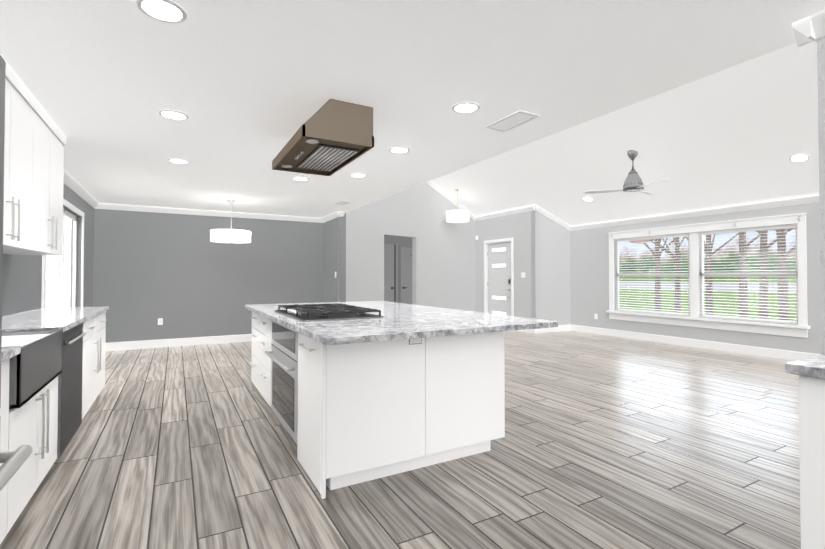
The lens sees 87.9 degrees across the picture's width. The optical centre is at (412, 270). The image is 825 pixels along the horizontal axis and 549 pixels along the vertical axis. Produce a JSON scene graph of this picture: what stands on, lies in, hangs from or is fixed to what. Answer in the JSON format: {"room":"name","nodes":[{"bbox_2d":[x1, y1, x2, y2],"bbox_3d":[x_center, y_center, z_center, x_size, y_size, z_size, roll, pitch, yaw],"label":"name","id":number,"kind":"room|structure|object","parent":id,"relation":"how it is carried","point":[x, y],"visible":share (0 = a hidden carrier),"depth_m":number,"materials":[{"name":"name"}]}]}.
{"room":"kitchen","nodes":[
{"label":"kitchen","id":0,"kind":"room"},
{"bbox_2d":[2,183,93,316],"bbox_3d":[-2.628,-0.088,2.187,0.120,2.700,11.170,0,-1,-29],"label":"wall","id":1,"kind":"structure","parent":0,"point":[22,284],"depth_m":4.21,"materials":[{"name":"grey paint"}]},
{"bbox_2d":[3,61,38,252],"bbox_3d":[-2.491,-0.658,2.416,0.326,1.026,0.905,0,-1,-29],"label":"upper cabinet","id":2,"kind":"object","parent":1,"relation":"attached to","point":[19,143],"depth_m":2.64,"materials":[{"name":"white wood"}]},
{"bbox_2d":[3,104,65,255],"bbox_3d":[-2.929,-0.646,3.209,0.326,1.026,0.906,0,-1,-29],"label":"upper cabinet","id":3,"kind":"object","parent":1,"relation":"attached to","point":[35,141],"depth_m":3.25,"materials":[{"name":"white wood"}]},
{"bbox_2d":[41,198,83,307],"bbox_3d":[-4.288,0.232,5.207,0.140,2.150,2.110,0,-1,-29],"label":"door","id":4,"kind":"structure","parent":1,"relation":"in","point":[60,294],"depth_m":5.26,"materials":[{"name":"white wood"}]},
{"bbox_2d":[63,170,98,208],"bbox_3d":[-4.234,-1.084,5.303,0.068,0.095,3.950,0,-1,-29],"label":"crown molding","id":5,"kind":"structure","parent":1,"relation":"attached to","point":[68,180],"depth_m":5.73,"materials":[{"name":"white wood"}]},
{"bbox_2d":[93,209,322,342],"bbox_3d":[-3.565,-0.001,7.981,4.085,2.700,0.120,0,-1,-29],"label":"wall","id":6,"kind":"structure","parent":0,"point":[182,275],"depth_m":7.70,"materials":[{"name":"grey paint"}]},
{"bbox_2d":[158,318,162,324],"bbox_3d":[-4.385,0.891,7.441,0.075,0.115,0.008,0,-1,-29],"label":"outlet","id":7,"kind":"object","parent":6,"relation":"attached to","point":[160,321],"visible":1,"depth_m":7.44,"materials":[{"name":"white plastic"}]},
{"bbox_2d":[105,334,251,350],"bbox_3d":[-3.532,1.278,7.903,3.845,0.140,0.016,0,-1,-29],"label":"baseboard","id":8,"kind":"structure","parent":6,"relation":"attached to","point":[145,344],"depth_m":7.54,"materials":[{"name":"white wood"}]},
{"bbox_2d":[99,203,318,221],"bbox_3d":[-3.480,-1.045,7.937,3.755,0.095,0.068,0,-1,-29],"label":"crown molding","id":9,"kind":"structure","parent":6,"relation":"attached to","point":[108,206],"depth_m":7.75,"materials":[{"name":"white wood"}]},
{"bbox_2d":[323,212,345,301],"bbox_3d":[-1.578,0.006,8.485,0.120,2.700,1.160,0,-1,-29],"label":"wall","id":10,"kind":"structure","parent":0,"point":[330,252],"depth_m":8.25,"materials":[{"name":"grey paint"}]},
{"bbox_2d":[319,211,342,221],"bbox_3d":[-1.587,-1.038,8.348,0.093,0.095,1.038,0,-1,-29],"label":"crown molding","id":11,"kind":"structure","parent":10,"relation":"attached to","point":[336,214],"depth_m":8.24,"materials":[{"name":"white wood"}]},
{"bbox_2d":[384,235,411,303],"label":"double door","id":12,"kind":"structure","parent":0,"point":[397,269],"depth_m":10.82,"materials":[{"name":"grey wood"}]},
{"bbox_2d":[0,330,800,548],"bbox_3d":[0.773,1.353,5.605,9.600,0.080,13.900,0,-1,-29],"label":"floor","id":13,"kind":"structure","parent":0,"point":[609,442],"depth_m":2.74,"materials":[{"name":"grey wood"}]},
{"bbox_2d":[0,55,32,490],"bbox_3d":[-1.101,0.338,0.468,0.856,1.795,1.095,0,-1,-29],"label":"fridge","id":14,"kind":"object","parent":13,"relation":"on","point":[13,461],"visible":1,"depth_m":1.09,"materials":[{"name":"silver metal"}]},
{"bbox_2d":[0,306,108,543],"bbox_3d":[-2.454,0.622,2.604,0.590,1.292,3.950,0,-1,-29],"label":"base cabinet","id":15,"kind":"object","parent":13,"relation":"on","point":[52,372],"depth_m":2.46,"materials":[{"name":"white wood"}]},
{"bbox_2d":[248,309,504,498],"bbox_3d":[-0.574,0.843,3.795,1.376,0.885,2.578,0,-1,-29],"label":"kitchen island","id":16,"kind":"object","parent":13,"relation":"on","point":[354,392],"depth_m":2.68,"materials":[{"name":"white wood"}]},
{"bbox_2d":[245,301,557,344],"bbox_3d":[-0.421,0.384,3.845,1.665,0.035,2.970,0,-1,-29],"label":"island countertop","id":17,"kind":"structure","parent":16,"relation":"on","point":[354,322],"depth_m":2.96,"materials":[{"name":"white stone"}]},
{"bbox_2d":[275,303,383,321],"bbox_3d":[-0.720,0.331,3.515,0.610,0.059,1.000,0,-1,-29],"label":"cooktop","id":18,"kind":"object","parent":17,"relation":"in","point":[336,311],"depth_m":3.26,"materials":[{"name":"black metal"}]},
{"bbox_2d":[785,355,824,548],"bbox_3d":[2.205,0.779,0.691,0.726,0.920,2.300,0,-1,-29],"label":"base cabinet","id":19,"kind":"object","parent":13,"relation":"on","point":[810,372],"depth_m":1.48,"materials":[{"name":"white wood"}]},
{"bbox_2d":[337,183,474,311],"bbox_3d":[0.170,-0.626,9.681,0.120,4.000,4.594,-1,-1,43],"label":"wall","id":20,"kind":"structure","parent":0,"point":[443,263],"depth_m":9.57,"materials":[{"name":"grey paint"}]},
{"bbox_2d":[426,181,494,220],"bbox_3d":[0.847,-1.766,10.286,2.311,0.942,0.820,0,-1,-29],"label":"crown molding","id":21,"kind":"structure","parent":20,"relation":"attached to","point":[430,183],"depth_m":10.47,"materials":[{"name":"white wood"}]},
{"bbox_2d":[0,0,824,217],"bbox_3d":[-0.937,-1.474,3.160,4.200,0.620,11.200,0,-1,-29],"label":"ceiling","id":22,"kind":"structure","parent":0,"point":[249,88],"depth_m":2.56,"materials":[{"name":"white paint"}]},
{"bbox_2d":[136,0,186,23],"bbox_3d":[-1.133,-1.178,1.938,0.200,0.009,0.200,0,-1,-29],"label":"recessed light","id":23,"kind":"object","parent":22,"relation":"in","point":[169,11],"visible":1,"depth_m":1.94,"materials":[{"name":"white plastic"}]},
{"bbox_2d":[158,110,188,119],"bbox_3d":[-1.785,-1.159,3.200,0.200,0.009,0.200,0,-1,-29],"label":"recessed light","id":24,"kind":"object","parent":22,"relation":"in","point":[173,114],"visible":1,"depth_m":3.19,"materials":[{"name":"white plastic"}]},
{"bbox_2d":[168,158,189,163],"bbox_3d":[-2.442,-1.140,4.471,0.200,0.009,0.200,0,-1,-29],"label":"recessed light","id":25,"kind":"object","parent":22,"relation":"in","point":[177,160],"visible":1,"depth_m":4.47,"materials":[{"name":"white plastic"}]},
{"bbox_2d":[210,200,250,242],"bbox_3d":[-2.868,-0.769,6.767,0.600,0.680,0.600,0,-1,-29],"label":"dining pendant light","id":26,"kind":"object","parent":22,"relation":"hanging from","point":[228,236],"visible":1,"depth_m":6.53,"materials":[{"name":"white fabric"}]},
{"bbox_2d":[292,177,308,180],"bbox_3d":[-1.378,-1.127,5.276,0.200,0.009,0.200,0,-1,-29],"label":"recessed light","id":27,"kind":"object","parent":22,"relation":"in","point":[300,178],"visible":0.98,"depth_m":5.26,"materials":[{"name":"white"}]},
{"bbox_2d":[272,99,373,175],"bbox_3d":[-0.743,-1.018,3.380,0.510,0.285,1.020,0,-1,-29],"label":"range hood","id":28,"kind":"object","parent":22,"relation":"attached to","point":[330,137],"visible":1,"depth_m":3.04,"materials":[{"name":"brown metal"}]},
{"bbox_2d":[335,200,351,204],"bbox_3d":[-1.135,-1.099,6.987,0.180,0.014,0.360,0,-1,-29],"label":"ceiling vent","id":29,"kind":"object","parent":22,"relation":"in","point":[341,202],"visible":0.98,"depth_m":6.93,"materials":[{"name":"white metal"}]},
{"bbox_2d":[349,173,365,177],"bbox_3d":[-0.650,-1.130,5.096,0.200,0.009,0.200,0,-1,-29],"label":"recessed light","id":30,"kind":"object","parent":22,"relation":"in","point":[358,175],"visible":0.96,"depth_m":5.09,"materials":[{"name":"white"}]},
{"bbox_2d":[389,147,409,152],"bbox_3d":[-0.125,-1.145,4.083,0.200,0.009,0.200,0,-1,-29],"label":"recessed light","id":31,"kind":"object","parent":22,"relation":"in","point":[399,150],"visible":0.98,"depth_m":4.08,"materials":[{"name":"white"}]},
{"bbox_2d":[452,102,479,113],"bbox_3d":[0.382,-1.161,3.062,0.200,0.009,0.200,0,-1,-29],"label":"recessed light","id":32,"kind":"object","parent":22,"relation":"in","point":[466,107],"visible":1,"depth_m":3.05,"materials":[{"name":"white plastic"}]},
{"bbox_2d":[485,110,539,131],"bbox_3d":[0.770,-1.154,3.333,0.200,0.014,0.400,0,-1,-29],"label":"ceiling vent","id":33,"kind":"object","parent":22,"relation":"in","point":[513,120],"visible":0.98,"depth_m":3.30,"materials":[{"name":"white metal"}]},
{"bbox_2d":[475,210,539,318],"bbox_3d":[2.131,-0.265,10.408,0.120,3.300,2.450,0,-1,-29],"label":"wall","id":34,"kind":"structure","parent":0,"point":[517,228],"depth_m":9.82,"materials":[{"name":"grey paint"}]},
{"bbox_2d":[484,237,513,315],"bbox_3d":[2.123,0.315,10.389,0.144,2.140,1.069,0,-1,-29],"label":"front door","id":35,"kind":"structure","parent":34,"relation":"in","point":[498,276],"depth_m":10.38,"materials":[{"name":"white wood"}]},
{"bbox_2d":[495,204,538,217],"bbox_3d":[2.341,-1.362,9.850,0.068,0.120,1.378,0,-1,-29],"label":"crown molding","id":36,"kind":"structure","parent":34,"relation":"attached to","point":[535,207],"depth_m":9.73,"materials":[{"name":"white wood"}]},
{"bbox_2d":[516,329,533,332],"bbox_3d":[2.494,1.303,9.588,0.016,0.140,0.666,0,-1,-29],"label":"baseboard","id":37,"kind":"structure","parent":34,"relation":"attached to","point":[527,330],"depth_m":9.45,"materials":[{"name":"white wood"}]},
{"bbox_2d":[531,210,570,324],"bbox_3d":[3.172,-0.276,9.652,1.210,3.300,0.120,0,-1,-29],"label":"wall","id":38,"kind":"structure","parent":0,"point":[552,243],"depth_m":9.53,"materials":[{"name":"grey paint"}]},
{"bbox_2d":[534,324,570,333],"bbox_3d":[3.137,1.302,9.531,1.086,0.140,0.016,0,-1,-29],"label":"baseboard","id":39,"kind":"structure","parent":38,"relation":"attached to","point":[560,327],"depth_m":9.54,"materials":[{"name":"white wood"}]},
{"bbox_2d":[536,207,570,229],"bbox_3d":[3.139,-1.165,9.539,0.990,0.523,0.068,0,-1,-29],"label":"crown molding","id":40,"kind":"structure","parent":38,"relation":"attached to","point":[542,211],"depth_m":9.54,"materials":[{"name":"white wood"}]},
{"bbox_2d":[431,41,818,225],"bbox_3d":[3.075,-1.698,5.723,5.300,1.412,11.800,0,-1,-29],"label":"ceiling","id":41,"kind":"structure","parent":0,"point":[739,134],"depth_m":6.14,"materials":[{"name":"white paint"}]},
{"bbox_2d":[446,189,468,222],"bbox_3d":[1.035,-1.480,9.826,0.530,0.754,0.530,0,-1,-29],"label":"pendant light","id":42,"kind":"object","parent":41,"relation":"hanging from","point":[457,216],"visible":1,"depth_m":9.63,"materials":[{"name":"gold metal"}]},
{"bbox_2d":[583,197,592,201],"bbox_3d":[3.389,-1.374,8.265,0.190,0.075,0.200,0,-1,-29],"label":"recessed light","id":43,"kind":"object","parent":41,"relation":"in","point":[588,199],"visible":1,"depth_m":8.27,"materials":[{"name":"white plastic"}]},
{"bbox_2d":[584,150,667,194],"bbox_3d":[3.428,-1.491,6.423,1.131,0.603,1.185,0,-1,-29],"label":"ceiling fan","id":44,"kind":"object","parent":41,"relation":"hanging from","point":[633,182],"visible":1,"depth_m":6.37,"materials":[{"name":"grey metal"}]},
{"bbox_2d":[789,154,809,161],"bbox_3d":[4.917,-1.427,5.439,0.190,0.075,0.200,0,-1,-29],"label":"recessed light","id":45,"kind":"object","parent":41,"relation":"in","point":[799,158],"visible":1,"depth_m":5.44,"materials":[{"name":"white plastic"}]},
{"bbox_2d":[570,203,821,354],"bbox_3d":[5.886,0.017,5.862,0.120,2.600,9.370,0,-1,-29],"label":"wall","id":46,"kind":"structure","parent":0,"point":[589,272],"depth_m":7.86,"materials":[{"name":"grey paint"}]},
{"bbox_2d":[569,195,818,230],"bbox_3d":[5.833,-1.007,5.780,0.068,0.095,9.250,0,-1,-29],"label":"crown molding","id":47,"kind":"structure","parent":46,"relation":"attached to","point":[810,199],"depth_m":7.21,"materials":[{"name":"white wood"}]},
{"bbox_2d":[571,324,821,360],"bbox_3d":[5.855,1.245,5.758,0.016,0.140,9.250,0,-1,-29],"label":"baseboard","id":48,"kind":"structure","parent":46,"relation":"attached to","point":[688,342],"depth_m":7.31,"materials":[{"name":"white wood"}]},
{"bbox_2d":[606,213,809,337],"bbox_3d":[4.912,0.090,7.552,0.190,1.795,3.254,0,-1,-29],"label":"window","id":49,"kind":"structure","parent":46,"relation":"in","point":[696,274],"depth_m":7.23,"materials":[{"name":"white"}]},
{"bbox_2d":[817,37,824,354],"bbox_3d":[2.758,-0.287,0.630,0.160,3.050,3.230,0,-1,-29],"label":"wall","id":50,"kind":"structure","parent":0,"point":[821,84],"depth_m":2.00,"materials":[{"name":"grey paint"}]},
{"bbox_2d":[792,10,824,46],"bbox_3d":[2.650,-1.155,0.623,0.088,0.095,3.298,0,-1,-29],"label":"crown molding","id":51,"kind":"structure","parent":50,"relation":"attached to","point":[809,29],"depth_m":2.00,"materials":[{"name":"white wood"}]},
{"label":"outside","id":52,"kind":"structure","parent":0,"visible":0},
{"bbox_2d":[619,230,796,320],"bbox_3d":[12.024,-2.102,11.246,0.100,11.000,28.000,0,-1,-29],"label":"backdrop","id":53,"kind":"structure","parent":52,"point":[735,265],"depth_m":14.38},
{"bbox_3d":[8.549,1.528,9.271,7.840,0.080,28.000,0,-1,-29],"label":"ground","id":54,"kind":"structure","parent":52,"visible":0},
{"bbox_2d":[628,228,795,319],"bbox_3d":[7.903,-0.898,10.134,3.504,4.819,7.872,0,-1,-29],"label":"trees","id":55,"kind":"object","parent":54,"relation":"on","point":[764,248],"depth_m":10.14,"materials":[{"name":"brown plant"}]}
]}

